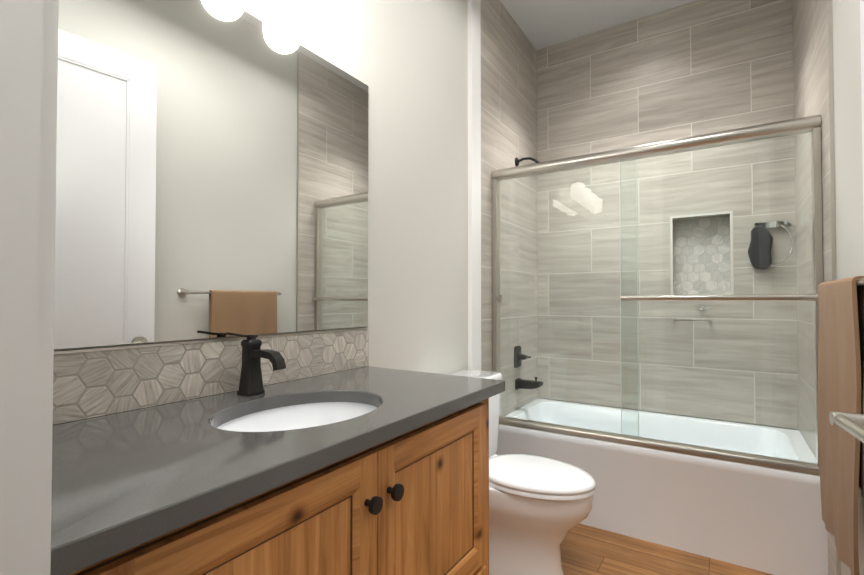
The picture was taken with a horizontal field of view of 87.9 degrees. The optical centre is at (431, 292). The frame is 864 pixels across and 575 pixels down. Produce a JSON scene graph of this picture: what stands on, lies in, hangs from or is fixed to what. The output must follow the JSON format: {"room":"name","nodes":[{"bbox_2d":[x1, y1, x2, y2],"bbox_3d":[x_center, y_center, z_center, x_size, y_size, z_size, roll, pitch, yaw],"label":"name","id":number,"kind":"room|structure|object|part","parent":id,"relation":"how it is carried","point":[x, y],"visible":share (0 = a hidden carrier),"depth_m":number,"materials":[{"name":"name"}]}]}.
{"room":"bathroom","nodes":[
{"label":"bathroom","id":0,"kind":"room"},
{"bbox_2d":[54,0,540,398],"bbox_3d":[-0.468,-0.321,1.519,0.120,3.050,4.805,-1,-1,33],"label":"wall","id":1,"kind":"structure","parent":0,"point":[406,61],"depth_m":1.99,"materials":[{"name":"grey paint"}]},
{"bbox_2d":[53,329,368,424],"bbox_3d":[-0.571,0.202,1.227,0.010,0.142,1.192,-1,-1,33],"label":"backsplash","id":2,"kind":"structure","parent":1,"relation":"attached to","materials":[{"name":"tile"}]},
{"bbox_2d":[54,0,368,349],"bbox_3d":[-0.573,-0.346,1.238,0.006,0.935,1.192,-1,-1,33],"label":"mirror","id":3,"kind":"object","parent":1,"relation":"attached to","point":[211,168],"visible":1,"depth_m":1.18,"materials":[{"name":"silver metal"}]},
{"bbox_2d":[468,0,480,369],"bbox_3d":[0.235,-0.305,2.478,0.024,3.050,0.110,-1,-1,33],"label":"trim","id":4,"kind":"structure","parent":1,"relation":"attached to","point":[474,184],"depth_m":2.46,"materials":[{"name":"white paint"}]},
{"bbox_2d":[481,0,537,415],"bbox_3d":[0.548,-0.297,2.975,0.012,3.050,1.055,-1,-1,33],"label":"wall tile","id":5,"kind":"structure","parent":1,"relation":"attached to","point":[508,93],"depth_m":2.90,"materials":[{"name":"grey tile"}]},
{"bbox_2d":[514,346,530,367],"bbox_3d":[0.603,0.423,2.975,0.066,0.140,0.144,-1,-1,33],"label":"shower valve","id":6,"kind":"object","parent":5,"relation":"attached to","point":[517,354],"depth_m":2.95,"materials":[{"name":"black metal"}]},
{"bbox_2d":[515,157,539,165],"bbox_3d":[0.655,-0.844,2.943,0.212,0.126,0.088,-1,-1,33],"label":"shower head","id":7,"kind":"object","parent":5,"relation":"attached to","point":[517,160],"visible":0.35,"depth_m":2.97},
{"bbox_2d":[515,377,542,389],"bbox_3d":[0.636,0.592,2.930,0.168,0.090,0.072,-1,-1,33],"label":"tub spout","id":8,"kind":"object","parent":5,"relation":"attached to","point":[524,383],"depth_m":2.91,"materials":[{"name":"black metal"}]},
{"bbox_2d":[500,0,696,49],"bbox_3d":[0.223,-1.878,1.100,1.764,0.050,4.805,-1,-1,33],"label":"ceiling","id":9,"kind":"structure","parent":0,"point":[542,24],"depth_m":2.93,"materials":[{"name":"grey paint"}]},
{"bbox_2d":[561,523,772,574],"bbox_3d":[0.223,1.221,1.048,1.764,0.050,4.805,-1,-1,33],"label":"floor","id":10,"kind":"structure","parent":0,"point":[587,550],"depth_m":2.04,"materials":[{"name":"brown wood"}]},
{"bbox_2d":[50,327,504,574],"bbox_3d":[-0.330,0.659,1.064,0.584,1.074,1.192,-1,-1,33],"label":"bathroom vanity","id":11,"kind":"object","parent":10,"relation":"on","point":[330,452],"visible":1,"depth_m":0.92,"materials":[{"name":"grey stone"}]},
{"bbox_3d":[-0.570,0.128,1.228,0.012,0.006,1.192,-1,-1,33],"label":"backsplash trim","id":12,"kind":"part","parent":11,"relation":"part of","materials":[{"name":"silver metal"}]},
{"bbox_2d":[226,332,285,395],"bbox_3d":[-0.461,0.188,1.174,0.154,0.169,0.097,-1,-1,33],"label":"faucet","id":13,"kind":"object","parent":11,"relation":"on","point":[251,379],"visible":1,"depth_m":1.20,"materials":[{"name":"black metal"}]},
{"bbox_2d":[217,402,376,431],"bbox_3d":[-0.304,0.379,1.063,0.363,0.148,0.466,-1,-1,33],"label":"sink","id":14,"kind":"object","parent":11,"relation":"in","point":[280,416],"depth_m":1.22,"materials":[{"name":"white ceramic"}]},
{"bbox_2d":[447,370,595,574],"bbox_3d":[0.355,0.804,1.990,0.710,0.815,0.456,-1,-1,33],"label":"toilet","id":15,"kind":"object","parent":10,"relation":"on","point":[540,507],"visible":0.58,"depth_m":1.84,"materials":[{"name":"white ceramic"}]},
{"bbox_3d":[0.149,0.604,2.126,0.221,0.410,0.456,-1,-1,33],"label":"tank","id":16,"kind":"part","parent":15,"relation":"part of","materials":[{"name":"white ceramic"}]},
{"bbox_3d":[0.356,1.012,1.986,0.693,0.400,0.366,-1,-1,33],"label":"bowl","id":17,"kind":"part","parent":15,"relation":"part of","materials":[{"name":"white ceramic"}]},
{"bbox_3d":[0.448,0.785,1.931,0.490,0.050,0.372,-1,-1,33],"label":"seat","id":18,"kind":"part","parent":15,"relation":"part of","materials":[{"name":"white plastic"}]},
{"bbox_2d":[496,398,827,574],"bbox_3d":[1.200,0.994,2.568,1.518,0.455,0.792,-1,-1,33],"label":"bathtub","id":19,"kind":"object","parent":10,"relation":"on","point":[764,519],"visible":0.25,"depth_m":2.15,"materials":[{"name":"white ceramic"}]},
{"bbox_2d":[492,115,822,475],"bbox_3d":[0.992,0.009,2.262,1.496,1.502,0.100,-1,-1,33],"label":"shower door","id":20,"kind":"structure","parent":19,"relation":"on","point":[802,125],"depth_m":2.14,"materials":[{"name":"clear glass"}]},
{"bbox_2d":[619,158,638,436],"bbox_3d":[1.001,0.016,2.276,0.084,1.418,0.007,0,-1,16],"label":"shower door glass edge","id":21,"kind":"object","parent":20,"relation":"attached to","point":[620,304],"visible":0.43,"depth_m":2.27,"materials":[{"name":"white"}]},
{"bbox_2d":[541,398,798,429],"bbox_3d":[1.497,-0.295,3.051,1.524,3.050,0.100,-1,-1,33],"label":"wall","id":22,"kind":"structure","parent":0,"point":[673,414],"depth_m":2.91,"materials":[{"name":"grey paint"}]},
{"bbox_2d":[537,0,797,428],"bbox_3d":[1.440,-0.526,2.967,1.500,2.592,0.090,-1,-1,33],"label":"wall tile","id":23,"kind":"structure","parent":22,"relation":"attached to","point":[698,67],"depth_m":2.87,"materials":[{"name":"grey tile"}]},
{"bbox_2d":[673,319,710,320],"bbox_3d":[1.603,0.170,2.765,0.205,0.006,0.053,-1,-1,33],"label":"towel bar","id":24,"kind":"object","parent":23,"relation":"attached to","point":[691,320],"depth_m":2.75,"materials":[{"name":"silver metal"}]},
{"bbox_2d":[693,305,713,309],"bbox_3d":[1.658,0.088,2.736,0.109,0.036,0.044,-1,-1,33],"label":"hook","id":25,"kind":"object","parent":23,"relation":"attached to","point":[700,306],"depth_m":2.75,"materials":[{"name":"silver metal"}]},
{"bbox_2d":[748,221,794,268],"bbox_3d":[1.936,-0.272,2.561,0.218,0.273,0.048,-1,-1,33],"label":"ring","id":26,"kind":"object","parent":23,"relation":"attached to","point":[761,248],"depth_m":2.57,"materials":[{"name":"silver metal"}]},
{"bbox_2d":[670,211,733,294],"bbox_3d":[1.659,-0.230,2.765,0.333,0.518,0.004,-1,-1,33],"label":"trim","id":27,"kind":"structure","parent":22,"relation":"attached to","point":[731,247],"depth_m":2.75,"materials":[{"name":"grey stone"}]},
{"bbox_2d":[832,0,863,574],"bbox_3d":[0.914,-0.336,0.629,0.120,3.050,4.805,-1,-1,33],"label":"wall","id":28,"kind":"structure","parent":0,"point":[848,144],"depth_m":1.52,"materials":[{"name":"grey paint"}]},
{"bbox_2d":[793,0,835,574],"bbox_3d":[1.820,-0.310,2.157,0.012,3.050,1.055,-1,-1,33],"label":"wall tile","id":29,"kind":"structure","parent":28,"relation":"attached to","point":[810,58],"depth_m":2.14,"materials":[{"name":"grey tile"}]},
{"bbox_2d":[828,0,840,574],"bbox_3d":[0.897,-0.311,2.121,1.524,3.050,0.004,-1,-1,33],"label":"trim","id":30,"kind":"structure","parent":28,"relation":"attached to","point":[832,167],"depth_m":1.71,"materials":[{"name":"white paint"}]},
{"bbox_2d":[818,276,863,574],"bbox_3d":[1.208,0.352,1.276,0.097,0.806,0.682,-1,-1,33],"label":"towel","id":31,"kind":"object","parent":28,"relation":"attached to","point":[841,366],"visible":0.98,"depth_m":1.26,"materials":[{"name":"brown fabric"}]},
{"bbox_3d":[-0.219,-0.340,0.389,1.524,3.050,0.395,-1,-1,33],"label":"wall","id":32,"kind":"structure","parent":0,"visible":0},
{"bbox_2d":[0,0,58,574],"bbox_3d":[-0.036,-0.085,0.104,0.905,2.530,0.154,-1,-1,33],"label":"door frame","id":33,"kind":"structure","parent":32,"relation":"attached to","point":[28,77],"depth_m":0.35,"materials":[{"name":"white paint"}]},
{"bbox_2d":[860,0,863,224],"bbox_3d":[0.688,-0.039,0.519,0.035,2.428,0.800,0,-1,27],"label":"door leaf","id":34,"kind":"structure","parent":32,"relation":"in","point":[862,42],"depth_m":0.88,"materials":[{"name":"white"}]},
{"bbox_2d":[829,412,863,442],"bbox_3d":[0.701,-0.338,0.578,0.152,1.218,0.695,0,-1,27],"label":"door handle","id":35,"kind":"object","parent":34,"relation":"attached to","point":[852,424],"depth_m":0.81,"materials":[{"name":"silver metal"}]}
]}

